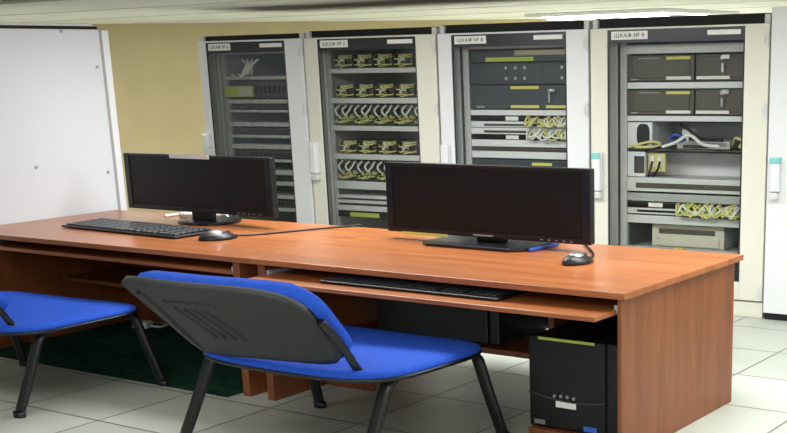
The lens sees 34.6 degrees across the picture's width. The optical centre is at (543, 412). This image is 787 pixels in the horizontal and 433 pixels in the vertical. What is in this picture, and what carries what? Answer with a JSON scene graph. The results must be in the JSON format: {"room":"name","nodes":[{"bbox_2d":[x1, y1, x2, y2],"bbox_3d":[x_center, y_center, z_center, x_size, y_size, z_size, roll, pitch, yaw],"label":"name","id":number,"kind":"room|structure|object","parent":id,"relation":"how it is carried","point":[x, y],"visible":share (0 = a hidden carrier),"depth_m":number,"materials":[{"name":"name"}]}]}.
{"room":"server room","nodes":[
{"label":"server room","id":0,"kind":"room"},
{"bbox_2d":[93,19,546,213],"bbox_3d":[-1.738,-3.354,14.270,22.000,2.150,0.154,-5,16,-13],"label":"wall","id":1,"kind":"structure","parent":0,"point":[156,73],"depth_m":13.56,"materials":[{"name":"yellow paint"}]},
{"bbox_2d":[0,0,784,23],"bbox_3d":[-5.322,-1.369,3.552,23.600,0.002,22.824,9,19,32],"label":"trim","id":2,"kind":"structure","parent":1,"relation":"attached to","point":[50,0],"depth_m":10.98,"materials":[{"name":"beige paint"}]},
{"bbox_2d":[0,316,786,432],"bbox_3d":[-1.110,-1.090,10.356,24.000,0.100,25.000,9,19,32],"label":"floor","id":3,"kind":"structure","parent":0,"point":[450,399],"depth_m":6.49,"materials":[{"name":"tile"}]},
{"bbox_2d":[0,23,126,224],"bbox_3d":[-3.895,-1.549,8.281,1.169,1.955,1.775,9,19,32],"label":"whiteboard","id":4,"kind":"object","parent":3,"relation":"on","point":[60,150],"visible":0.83,"depth_m":8.20,"materials":[{"name":"grey"}]},
{"bbox_2d":[0,291,168,418],"bbox_3d":[-2.947,-0.502,6.642,1.390,0.860,1.172,8,18,29],"label":"chair","id":5,"kind":"object","parent":3,"relation":"on","point":[39,315],"visible":1,"depth_m":6.54,"materials":[{"name":"blue fabric"}]},
{"bbox_2d":[0,320,243,397],"bbox_3d":[-2.200,-0.398,7.789,2.170,0.006,1.450,9,19,32],"label":"carpet","id":6,"kind":"object","parent":3,"relation":"on","point":[115,350],"visible":0.5,"depth_m":7.60,"materials":[{"name":"green carpet"}]},
{"bbox_2d":[132,320,168,328],"bbox_3d":[-2.655,-0.594,8.408,0.230,0.050,0.108,0,16,2],"label":"power adapter","id":7,"kind":"object","parent":6,"relation":"on","point":[147,324],"visible":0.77,"depth_m":8.38,"materials":[{"name":"white plastic"}]},
{"bbox_2d":[0,210,389,396],"bbox_3d":[-2.232,-0.737,7.624,2.519,0.750,1.211,9,19,32],"label":"computer desk","id":8,"kind":"object","parent":6,"relation":"on","point":[43,256],"visible":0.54,"depth_m":7.50,"materials":[{"name":"brown wood"}]},
{"bbox_2d":[0,240,232,273],"bbox_3d":[-2.405,-0.937,7.289,2.209,0.022,0.520,9,19,32],"label":"shelf","id":9,"kind":"object","parent":8,"relation":"attached to","point":[224,267],"depth_m":7.06,"materials":[{"name":"brown wood"}]},
{"bbox_2d":[61,218,209,238],"bbox_3d":[-2.459,-1.119,7.545,1.100,0.028,0.310,10,19,35],"label":"keyboard","id":10,"kind":"object","parent":8,"relation":"on","point":[99,224],"visible":1,"depth_m":7.46,"materials":[{"name":"black plastic"}]},
{"bbox_2d":[62,266,210,287],"bbox_3d":[-2.477,-0.851,8.052,1.329,0.025,0.490,9,19,32],"label":"shelf","id":11,"kind":"object","parent":8,"relation":"attached to","point":[100,275],"depth_m":8.25,"materials":[{"name":"brown wood"}]},
{"bbox_2d":[163,212,228,217],"bbox_3d":[-2.268,-1.254,8.143,0.430,0.106,0.152,4,17,18],"label":"cable","id":12,"kind":"object","parent":8,"relation":"on","point":[181,214],"visible":0.52,"depth_m":8.12,"materials":[{"name":"white plastic"}]},
{"bbox_2d":[123,152,278,225],"bbox_3d":[-2.116,-1.403,7.813,1.300,0.424,0.340,9,19,32],"label":"monitor","id":13,"kind":"object","parent":8,"relation":"on","point":[205,186],"visible":1,"depth_m":7.72,"materials":[{"name":"black plastic"}]},
{"bbox_2d":[198,224,361,240],"bbox_3d":[-1.516,-1.000,7.302,1.005,0.205,0.169,-10,18,-29],"label":"mouse","id":14,"kind":"object","parent":8,"relation":"on","point":[212,235],"visible":0.92,"depth_m":7.08,"materials":[{"name":"black plastic"}]},
{"bbox_2d":[198,33,315,223],"bbox_3d":[-2.066,-2.226,10.699,1.115,1.935,1.242,8,18,29],"label":"rack","id":15,"kind":"object","parent":3,"relation":"on","point":[281,56],"visible":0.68,"depth_m":10.34,"materials":[{"name":"grey metal"}]},
{"bbox_2d":[224,86,254,96],"bbox_3d":[-2.529,-2.668,10.364,0.312,0.086,0.034,8,18,29],"label":"modem","id":16,"kind":"object","parent":15,"relation":"in","point":[229,91],"visible":1,"depth_m":10.34,"materials":[{"name":"green plastic"}]},
{"bbox_2d":[231,58,258,79],"bbox_3d":[-2.461,-2.825,10.261,0.313,0.172,0.054,8,18,29],"label":"cable bundle","id":17,"kind":"object","parent":15,"relation":"in","point":[248,65],"visible":1,"depth_m":10.23,"materials":[{"name":"white plastic"}]},
{"bbox_2d":[229,80,286,97],"bbox_3d":[-2.173,-2.694,10.384,0.895,0.137,0.303,8,18,29],"label":"switch","id":18,"kind":"object","parent":15,"relation":"in","point":[276,88],"visible":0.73,"depth_m":10.28,"materials":[{"name":"grey metal"}]},
{"bbox_2d":[231,104,287,108],"bbox_3d":[-2.170,-2.561,10.422,0.895,0.029,0.303,8,18,29],"label":"switch","id":19,"kind":"object","parent":15,"relation":"in","point":[249,106],"visible":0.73,"depth_m":10.38,"materials":[{"name":"grey metal"}]},
{"bbox_2d":[233,126,289,133],"bbox_3d":[-2.167,-2.373,10.475,0.895,0.046,0.303,8,18,29],"label":"switch","id":20,"kind":"object","parent":15,"relation":"in","point":[252,129],"visible":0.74,"depth_m":10.43,"materials":[{"name":"grey metal"}]},
{"bbox_2d":[235,149,291,157],"bbox_3d":[-2.252,-2.082,10.151,1.115,0.059,0.750,8,18,29],"label":"switch","id":21,"kind":"object","parent":15,"relation":"in","point":[275,153],"visible":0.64,"depth_m":10.13,"materials":[{"name":"grey metal"}]},
{"bbox_2d":[276,175,292,180],"bbox_3d":[-2.128,-1.925,10.314,0.451,0.031,0.370,8,18,29],"label":"switch","id":22,"kind":"object","parent":15,"relation":"in","point":[278,177],"visible":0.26,"depth_m":10.33,"materials":[{"name":"grey metal"}]},
{"bbox_2d":[278,199,294,206],"bbox_3d":[-2.114,-1.704,10.295,0.493,0.052,0.447,8,18,29],"label":"switch","id":23,"kind":"object","parent":15,"relation":"in","point":[281,202],"visible":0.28,"depth_m":10.30,"materials":[{"name":"grey metal"}]},
{"bbox_2d":[121,270,509,432],"bbox_3d":[-1.034,-0.245,5.604,1.390,0.860,1.172,9,19,32],"label":"chair","id":24,"kind":"object","parent":3,"relation":"on","point":[267,326],"visible":1,"depth_m":5.26,"materials":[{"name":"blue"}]},
{"bbox_2d":[304,27,441,228],"bbox_3d":[-1.031,-2.087,10.116,1.248,1.947,1.242,8,18,29],"label":"rack","id":25,"kind":"object","parent":3,"relation":"on","point":[332,193],"visible":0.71,"depth_m":9.86,"materials":[{"name":"grey metal"}]},
{"bbox_2d":[334,54,356,67],"bbox_3d":[-1.519,-2.792,9.911,0.179,0.105,0.326,8,18,29],"label":"module","id":26,"kind":"object","parent":25,"relation":"in","point":[343,60],"visible":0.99,"depth_m":9.80,"materials":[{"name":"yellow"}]},
{"bbox_2d":[336,83,365,97],"bbox_3d":[-1.515,-2.575,9.972,0.179,0.105,0.326,8,18,29],"label":"module","id":27,"kind":"object","parent":25,"relation":"in","point":[345,90],"visible":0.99,"depth_m":9.87,"materials":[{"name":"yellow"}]},
{"bbox_2d":[334,104,373,124],"bbox_3d":[-1.520,-2.398,10.024,0.175,0.162,0.331,8,18,29],"label":"module","id":28,"kind":"object","parent":25,"relation":"in","point":[347,116],"visible":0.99,"depth_m":9.92,"materials":[{"name":"grey"}]},
{"bbox_2d":[338,159,369,179],"bbox_3d":[-1.512,-1.979,10.143,0.175,0.162,0.331,8,18,29],"label":"module","id":29,"kind":"object","parent":25,"relation":"in","point":[350,172],"visible":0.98,"depth_m":10.04,"materials":[{"name":"grey"}]},
{"bbox_2d":[339,138,375,152],"bbox_3d":[-1.507,-2.158,10.090,0.179,0.105,0.326,8,18,29],"label":"module","id":30,"kind":"object","parent":25,"relation":"in","point":[347,145],"visible":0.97,"depth_m":9.98,"materials":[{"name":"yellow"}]},
{"bbox_2d":[336,180,385,189],"bbox_3d":[-1.086,-1.853,10.092,1.051,0.063,0.550,8,18,29],"label":"shelf","id":31,"kind":"object","parent":25,"relation":"attached to","point":[343,184],"depth_m":10.00,"materials":[{"name":"grey metal"}]},
{"bbox_2d":[338,210,387,218],"bbox_3d":[-1.424,-1.549,9.893,0.704,0.046,0.345,8,18,29],"label":"switch","id":32,"kind":"object","parent":25,"relation":"in","point":[348,213],"visible":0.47,"depth_m":9.89,"materials":[{"name":"black plastic"}]},
{"bbox_2d":[354,54,376,67],"bbox_3d":[-1.351,-2.768,9.816,0.179,0.105,0.326,8,18,29],"label":"module","id":33,"kind":"object","parent":25,"relation":"in","point":[363,60],"visible":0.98,"depth_m":9.71,"materials":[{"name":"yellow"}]},
{"bbox_2d":[355,83,381,97],"bbox_3d":[-1.346,-2.551,9.877,0.179,0.105,0.326,8,18,29],"label":"module","id":34,"kind":"object","parent":25,"relation":"in","point":[367,90],"visible":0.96,"depth_m":9.77,"materials":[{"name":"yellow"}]},
{"bbox_2d":[329,67,415,73],"bbox_3d":[-1.102,-2.707,9.851,1.051,0.037,0.550,8,18,29],"label":"shelf","id":35,"kind":"object","parent":25,"relation":"attached to","point":[406,69],"depth_m":9.67,"materials":[{"name":"grey metal"}]},
{"bbox_2d":[354,104,393,124],"bbox_3d":[-1.352,-2.374,9.930,0.175,0.162,0.331,8,18,29],"label":"module","id":36,"kind":"object","parent":25,"relation":"in","point":[367,116],"visible":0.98,"depth_m":9.82,"materials":[{"name":"grey"}]},
{"bbox_2d":[331,98,416,103],"bbox_3d":[-1.098,-2.488,9.912,1.051,0.042,0.550,8,18,29],"label":"shelf","id":37,"kind":"object","parent":25,"relation":"attached to","point":[333,100],"depth_m":9.73,"materials":[{"name":"grey metal"}]},
{"bbox_2d":[357,160,393,180],"bbox_3d":[-1.344,-1.955,10.048,0.175,0.162,0.331,8,18,29],"label":"module","id":38,"kind":"object","parent":25,"relation":"in","point":[370,172],"visible":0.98,"depth_m":9.95,"materials":[{"name":"grey"}]},
{"bbox_2d":[333,125,417,131],"bbox_3d":[-1.094,-2.284,9.970,1.051,0.038,0.550,8,18,29],"label":"shelf","id":39,"kind":"object","parent":25,"relation":"attached to","point":[335,127],"depth_m":9.80,"materials":[{"name":"grey metal"}]},
{"bbox_2d":[359,138,394,153],"bbox_3d":[-1.338,-2.135,9.995,0.179,0.105,0.326,8,18,29],"label":"module","id":40,"kind":"object","parent":25,"relation":"in","point":[369,146],"visible":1,"depth_m":9.89,"materials":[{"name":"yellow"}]},
{"bbox_2d":[335,153,419,160],"bbox_3d":[-1.090,-2.070,10.031,1.051,0.043,0.550,8,18,29],"label":"shelf","id":41,"kind":"object","parent":25,"relation":"attached to","point":[396,157],"depth_m":9.86,"materials":[{"name":"grey metal"}]},
{"bbox_2d":[374,53,396,67],"bbox_3d":[-1.182,-2.745,9.721,0.179,0.105,0.326,8,18,29],"label":"module","id":42,"kind":"object","parent":25,"relation":"in","point":[384,60],"visible":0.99,"depth_m":9.61,"materials":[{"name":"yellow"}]},
{"bbox_2d":[375,83,398,97],"bbox_3d":[-1.178,-2.528,9.783,0.179,0.105,0.326,8,18,29],"label":"module","id":43,"kind":"object","parent":25,"relation":"in","point":[385,90],"visible":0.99,"depth_m":9.67,"materials":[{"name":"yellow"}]},
{"bbox_2d":[374,104,410,125],"bbox_3d":[-1.183,-2.350,9.835,0.175,0.162,0.331,8,18,29],"label":"module","id":44,"kind":"object","parent":25,"relation":"in","point":[386,117],"visible":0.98,"depth_m":9.73,"materials":[{"name":"grey plastic"}]},
{"bbox_2d":[377,161,409,181],"bbox_3d":[-1.175,-1.932,9.953,0.175,0.162,0.331,8,18,29],"label":"module","id":45,"kind":"object","parent":25,"relation":"in","point":[382,168],"visible":0.27,"depth_m":9.87,"materials":[{"name":"grey"}]},
{"bbox_2d":[378,138,412,153],"bbox_3d":[-1.170,-2.111,9.900,0.179,0.105,0.326,8,18,29],"label":"module","id":46,"kind":"object","parent":25,"relation":"in","point":[390,146],"visible":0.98,"depth_m":9.79,"materials":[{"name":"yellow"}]},
{"bbox_2d":[394,53,415,66],"bbox_3d":[-1.013,-2.721,9.626,0.179,0.105,0.326,8,18,29],"label":"module","id":47,"kind":"object","parent":25,"relation":"in","point":[403,59],"visible":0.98,"depth_m":9.52,"materials":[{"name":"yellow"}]},
{"bbox_2d":[394,104,417,125],"bbox_3d":[-1.014,-2.327,9.740,0.175,0.162,0.331,8,18,29],"label":"module","id":48,"kind":"object","parent":25,"relation":"in","point":[407,116],"visible":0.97,"depth_m":9.63,"materials":[{"name":"grey plastic"}]},
{"bbox_2d":[395,83,416,96],"bbox_3d":[-1.009,-2.504,9.688,0.179,0.105,0.326,8,18,29],"label":"module","id":49,"kind":"object","parent":25,"relation":"in","point":[403,89],"visible":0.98,"depth_m":9.58,"materials":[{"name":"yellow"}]},
{"bbox_2d":[398,139,418,154],"bbox_3d":[-1.001,-2.087,9.806,0.179,0.105,0.326,8,18,29],"label":"module","id":50,"kind":"object","parent":25,"relation":"in","point":[407,147],"visible":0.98,"depth_m":9.70,"materials":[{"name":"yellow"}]},
{"bbox_2d":[414,107,417,123],"bbox_3d":[-0.846,-2.303,9.645,0.175,0.162,0.331,8,18,29],"label":"module","id":51,"kind":"object","parent":25,"relation":"in","point":[416,113],"visible":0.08,"depth_m":9.54,"materials":[{"name":"grey plastic"}]},
{"bbox_2d":[248,231,743,432],"bbox_3d":[-0.289,-0.406,6.323,2.200,0.750,1.361,9,19,32],"label":"computer desk","id":52,"kind":"object","parent":3,"relation":"on","point":[673,309],"visible":0.68,"depth_m":5.90,"materials":[{"name":"brown wood"}]},
{"bbox_2d":[319,273,527,300],"bbox_3d":[-0.578,-0.604,5.887,1.060,0.024,0.250,9,19,32],"label":"keyboard","id":53,"kind":"object","parent":52,"relation":"on","point":[478,292],"visible":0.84,"depth_m":5.80,"materials":[{"name":"black plastic"}]},
{"bbox_2d":[248,269,616,321],"bbox_3d":[-0.475,-0.592,5.939,2.043,0.022,0.630,9,19,32],"label":"shelf","id":54,"kind":"object","parent":52,"relation":"attached to","point":[570,307],"depth_m":5.58,"materials":[{"name":"brown wood"}]},
{"bbox_2d":[354,319,547,358],"bbox_3d":[-0.403,-0.419,6.761,1.365,0.030,0.530,9,19,32],"label":"shelf","id":55,"kind":"object","parent":52,"relation":"attached to","point":[519,347],"depth_m":6.41,"materials":[{"name":"brown wood"}]},
{"bbox_2d":[376,298,547,345],"bbox_3d":[-0.436,-0.584,6.728,0.808,0.304,0.480,9,19,32],"label":"case","id":56,"kind":"object","parent":52,"relation":"on","point":[472,325],"visible":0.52,"depth_m":6.52,"materials":[{"name":"black"}]},
{"bbox_2d":[385,161,594,251],"bbox_3d":[-0.300,-1.101,6.626,1.320,0.422,0.370,9,19,32],"label":"monitor","id":57,"kind":"object","parent":52,"relation":"on","point":[499,208],"visible":0.98,"depth_m":6.57,"materials":[{"name":"black plastic"}]},
{"bbox_2d":[528,243,558,251],"bbox_3d":[0.001,-0.892,6.596,0.169,0.020,0.450,-1,16,-1],"label":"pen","id":58,"kind":"object","parent":52,"relation":"on","point":[552,244],"visible":0.59,"depth_m":6.46,"materials":[{"name":"blue plastic"}]},
{"bbox_2d":[529,425,580,432],"bbox_3d":[0.407,0.020,6.073,0.560,0.040,0.890,9,19,32],"label":"tray","id":59,"kind":"object","parent":52,"relation":"on","point":[535,428],"depth_m":5.82,"materials":[{"name":"brown wood"}]},
{"bbox_2d":[529,315,617,432],"bbox_3d":[0.364,-0.221,6.045,0.478,0.437,0.867,9,19,32],"label":"case","id":60,"kind":"object","parent":52,"relation":"on","point":[573,366],"visible":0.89,"depth_m":5.71,"materials":[{"name":"black plastic"}]},
{"bbox_2d":[562,245,593,265],"bbox_3d":[0.219,-0.757,6.328,0.146,0.204,0.801,2,16,9],"label":"mouse","id":61,"kind":"object","parent":52,"relation":"on","point":[576,258],"visible":0.92,"depth_m":5.96,"materials":[{"name":"black plastic"}]},
{"bbox_2d":[437,20,592,167],"bbox_3d":[0.063,-1.938,9.499,1.250,1.955,1.242,8,18,29],"label":"rack","id":62,"kind":"object","parent":3,"relation":"on","point":[455,42],"visible":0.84,"depth_m":9.03,"materials":[{"name":"white paint"},{"name":"light grey metal"}]},
{"bbox_2d":[469,62,564,84],"bbox_3d":[0.003,-2.507,9.204,0.992,0.152,0.513,8,18,29],"label":"array","id":63,"kind":"object","parent":62,"relation":"in","point":[525,72],"visible":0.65,"depth_m":9.04,"materials":[{"name":"grey metal"}]},
{"bbox_2d":[469,48,564,62],"bbox_3d":[0.002,-2.629,9.172,0.992,0.088,0.508,8,18,29],"label":"server","id":64,"kind":"object","parent":62,"relation":"in","point":[544,54],"visible":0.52,"depth_m":9.00,"materials":[{"name":"grey metal"}]},
{"bbox_2d":[470,84,565,108],"bbox_3d":[0.009,-2.349,9.253,0.992,0.168,0.504,8,18,29],"label":"server","id":65,"kind":"object","parent":62,"relation":"in","point":[499,96],"visible":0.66,"depth_m":9.10,"materials":[{"name":"grey metal"}]},
{"bbox_2d":[547,88,554,102],"bbox_3d":[0.061,-2.269,8.927,0.052,0.098,0.030,8,18,29],"label":"ring","id":66,"kind":"object","parent":65,"relation":"hanging from","point":[551,90],"visible":1,"depth_m":8.91,"materials":[{"name":"silver metal"}]},
{"bbox_2d":[472,134,563,139],"bbox_3d":[-0.023,-2.054,9.269,0.992,0.030,0.353,8,18,29],"label":"switch","id":67,"kind":"object","parent":62,"relation":"in","point":[474,136],"visible":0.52,"depth_m":9.26,"materials":[{"name":"black plastic"}]},
{"bbox_2d":[471,115,565,120],"bbox_3d":[-0.026,-2.184,9.233,0.992,0.034,0.353,8,18,29],"label":"switch","id":68,"kind":"object","parent":62,"relation":"in","point":[480,117],"visible":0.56,"depth_m":9.20,"materials":[{"name":"black plastic"}]},
{"bbox_2d":[471,110,565,115],"bbox_3d":[0.037,-2.254,9.327,0.992,0.039,0.600,8,18,29],"label":"shelf","id":69,"kind":"object","parent":62,"relation":"attached to","point":[473,112],"depth_m":9.10,"materials":[{"name":"white metal"}]},
{"bbox_2d":[472,158,565,166],"bbox_3d":[0.018,-1.853,9.394,0.992,0.133,0.503,8,18,29],"label":"server","id":70,"kind":"object","parent":62,"relation":"in","point":[482,161],"visible":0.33,"depth_m":9.22,"materials":[{"name":"grey metal"}]},
{"bbox_2d":[472,146,565,151],"bbox_3d":[0.017,-1.990,9.357,0.992,0.023,0.500,8,18,29],"label":"server","id":71,"kind":"object","parent":62,"relation":"in","point":[477,147],"visible":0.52,"depth_m":9.20,"materials":[{"name":"grey metal"}]},
{"bbox_2d":[472,150,565,159],"bbox_3d":[0.042,-1.962,9.409,0.992,0.051,0.600,8,18,29],"label":"shelf","id":72,"kind":"object","parent":62,"relation":"attached to","point":[475,153],"depth_m":9.20,"materials":[{"name":"white metal"}]},
{"bbox_2d":[472,139,565,147],"bbox_3d":[0.041,-2.042,9.387,0.992,0.051,0.600,8,18,29],"label":"shelf","id":73,"kind":"object","parent":62,"relation":"attached to","point":[475,142],"depth_m":9.18,"materials":[{"name":"white metal"}]},
{"bbox_2d":[524,116,565,127],"bbox_3d":[0.025,-2.089,8.973,0.364,0.082,0.060,8,18,29],"label":"lead","id":74,"kind":"object","parent":62,"relation":"in","point":[559,124],"visible":0.94,"depth_m":8.95,"materials":[{"name":"yellow plastic"}]},
{"bbox_2d":[526,129,565,141],"bbox_3d":[0.030,-1.999,8.996,0.354,0.086,0.060,8,18,29],"label":"lead","id":75,"kind":"object","parent":62,"relation":"in","point":[548,134],"visible":0.92,"depth_m":8.99,"materials":[{"name":"white plastic"}]},
{"bbox_2d":[590,13,771,317],"bbox_3d":[1.172,-1.784,8.874,1.286,1.959,1.245,8,18,29],"label":"rack","id":76,"kind":"object","parent":3,"relation":"on","point":[735,176],"visible":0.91,"depth_m":8.51,"materials":[{"name":"grey metal"}]},
{"bbox_2d":[628,150,655,176],"bbox_3d":[0.704,-1.768,8.837,0.134,0.172,0.203,8,18,29],"label":"box","id":77,"kind":"object","parent":76,"relation":"in","point":[637,160],"visible":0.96,"depth_m":8.75,"materials":[{"name":"white"}]},
{"bbox_2d":[628,140,661,148],"bbox_3d":[0.702,-1.860,8.656,0.247,0.057,0.061,5,17,20],"label":"loose cable","id":78,"kind":"object","parent":76,"relation":"in","point":[659,144],"visible":1,"depth_m":8.63,"materials":[{"name":"yellow plastic"}]},
{"bbox_2d":[628,121,671,147],"bbox_3d":[0.761,-1.973,8.833,0.187,0.177,0.352,8,18,29],"label":"box","id":79,"kind":"object","parent":76,"relation":"on","point":[639,131],"visible":0.96,"depth_m":8.71,"materials":[{"name":"white metal"}]},
{"bbox_2d":[648,152,666,176],"bbox_3d":[0.796,-1.733,8.728,0.131,0.167,0.088,8,18,29],"label":"block","id":80,"kind":"object","parent":76,"relation":"on","point":[657,161],"visible":1,"depth_m":8.71,"materials":[{"name":"yellow plastic"}]},
{"bbox_2d":[627,54,695,80],"bbox_3d":[0.919,-2.401,8.684,0.501,0.170,0.512,8,18,29],"label":"server","id":81,"kind":"object","parent":76,"relation":"in","point":[645,67],"visible":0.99,"depth_m":8.47,"materials":[{"name":"grey metal"}]},
{"bbox_2d":[627,88,715,114],"bbox_3d":[0.923,-2.184,8.745,0.501,0.166,0.512,8,18,29],"label":"server","id":82,"kind":"object","parent":76,"relation":"in","point":[682,101],"visible":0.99,"depth_m":8.54,"materials":[{"name":"grey metal"}]},
{"bbox_2d":[669,133,686,143],"bbox_3d":[0.938,-1.875,8.529,0.158,0.069,0.081,2,16,11],"label":"loose cable","id":83,"kind":"object","parent":76,"relation":"in","point":[674,135],"visible":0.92,"depth_m":8.51,"materials":[{"name":"blue plastic"}]},
{"bbox_2d":[627,200,738,210],"bbox_3d":[1.111,-1.464,8.758,0.989,0.039,0.353,8,18,29],"label":"switch","id":84,"kind":"object","parent":76,"relation":"in","point":[653,204],"visible":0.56,"depth_m":8.73,"materials":[{"name":"black plastic"}]},
{"bbox_2d":[627,240,738,253],"bbox_3d":[1.230,-1.226,9.030,0.989,0.021,0.800,8,18,29],"label":"shelf","id":85,"kind":"object","parent":76,"relation":"attached to","point":[647,244],"depth_m":8.76,"materials":[{"name":"grey metal"}]},
{"bbox_2d":[627,145,740,152],"bbox_3d":[1.205,-1.878,8.823,0.989,0.013,0.750,8,18,29],"label":"shelf","id":86,"kind":"object","parent":76,"relation":"attached to","point":[674,147],"depth_m":8.60,"materials":[{"name":"grey metal"}]},
{"bbox_2d":[627,115,741,121],"bbox_3d":[1.189,-2.076,8.744,0.989,0.036,0.700,8,18,29],"label":"shelf","id":87,"kind":"object","parent":76,"relation":"attached to","point":[691,118],"depth_m":8.49,"materials":[{"name":"white metal"}]},
{"bbox_2d":[627,81,741,88],"bbox_3d":[1.185,-2.288,8.684,0.989,0.042,0.700,8,18,29],"label":"shelf","id":88,"kind":"object","parent":76,"relation":"attached to","point":[736,84],"depth_m":8.44,"materials":[{"name":"white metal"}]},
{"bbox_2d":[661,134,719,147],"bbox_3d":[0.996,-1.833,8.432,0.424,0.100,0.031,8,18,28],"label":"loose cable","id":89,"kind":"object","parent":76,"relation":"in","point":[692,136],"visible":1,"depth_m":8.41,"materials":[{"name":"white plastic"}]},
{"bbox_2d":[652,216,738,249],"bbox_3d":[1.147,-1.296,8.972,0.548,0.159,0.566,8,18,29],"label":"recorder","id":90,"kind":"object","parent":76,"relation":"in","point":[663,235],"visible":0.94,"depth_m":8.74,"materials":[{"name":"beige plastic"}]},
{"bbox_2d":[679,123,723,141],"bbox_3d":[1.070,-1.908,8.509,0.351,0.119,0.064,11,20,37],"label":"loose cable","id":91,"kind":"object","parent":76,"relation":"in","point":[680,124],"visible":0.91,"depth_m":8.49,"materials":[{"name":"black plastic"}]},
{"bbox_2d":[675,202,738,219],"bbox_3d":[1.122,-1.376,8.521,0.479,0.108,0.060,8,18,29],"label":"lead","id":92,"kind":"object","parent":76,"relation":"in","point":[724,211],"visible":0.98,"depth_m":8.50,"materials":[{"name":"yellow plastic"}]},
{"bbox_2d":[677,139,740,149],"bbox_3d":[1.177,-1.876,8.712,0.394,0.052,0.303,8,18,29],"label":"media converter","id":93,"kind":"object","parent":76,"relation":"in","point":[726,144],"visible":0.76,"depth_m":8.61,"materials":[{"name":"grey metal"}]},
{"bbox_2d":[682,129,695,140],"bbox_3d":[1.033,-1.936,8.705,0.098,0.086,0.110,8,18,29],"label":"adapter","id":94,"kind":"object","parent":93,"relation":"on","point":[684,131],"visible":0.48,"depth_m":8.67,"materials":[{"name":"white plastic"}]},
{"bbox_2d":[695,88,741,114],"bbox_3d":[1.356,-2.124,8.502,0.476,0.166,0.512,8,18,29],"label":"server","id":95,"kind":"object","parent":76,"relation":"in","point":[707,100],"visible":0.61,"depth_m":8.33,"materials":[{"name":"grey metal"}]},
{"bbox_2d":[720,89,728,106],"bbox_3d":[1.205,-2.085,8.281,0.060,0.115,0.030,8,18,29],"label":"ring","id":96,"kind":"object","parent":95,"relation":"hanging from","point":[723,91],"visible":1,"depth_m":8.27,"materials":[{"name":"silver metal"}]},
{"bbox_2d":[696,53,742,80],"bbox_3d":[1.352,-2.341,8.440,0.476,0.170,0.512,8,18,29],"label":"server","id":97,"kind":"object","parent":76,"relation":"in","point":[708,66],"visible":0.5,"depth_m":8.27,"materials":[{"name":"grey metal"}]},
{"bbox_2d":[720,54,728,71],"bbox_3d":[1.201,-2.301,8.220,0.060,0.115,0.030,8,18,29],"label":"ring","id":98,"kind":"object","parent":97,"relation":"hanging from","point":[724,56],"visible":1,"depth_m":8.21,"materials":[{"name":"silver metal"}]},
{"bbox_2d":[731,136,740,148],"bbox_3d":[1.312,-1.812,8.372,0.066,0.080,0.185,-10,18,-30],"label":"loose cable","id":99,"kind":"object","parent":76,"relation":"on","point":[737,137],"visible":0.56,"depth_m":8.35,"materials":[{"name":"yellow plastic"}]},
{"bbox_2d":[763,7,786,320],"bbox_3d":[2.271,-1.639,8.229,1.250,1.990,1.245,8,18,29],"label":"tall cabinet","id":100,"kind":"object","parent":3,"relation":"on","point":[775,269],"visible":1,"depth_m":8.03,"materials":[{"name":"white"}]},
{"bbox_2d":[0,0,786,23],"bbox_3d":[-1.151,-3.231,9.751,24.000,0.050,25.000,9,19,32],"label":"ceiling","id":101,"kind":"structure","parent":0,"point":[446,11],"depth_m":10.88,"materials":[{"name":"paint"}]},
{"bbox_2d":[525,8,739,20],"bbox_3d":[0.946,-4.106,12.921,1.600,0.063,1.700,9,19,32],"label":"ceiling lamp","id":102,"kind":"object","parent":101,"relation":"attached to","point":[660,12],"visible":0.6,"depth_m":12.38,"materials":[{"name":"white"}]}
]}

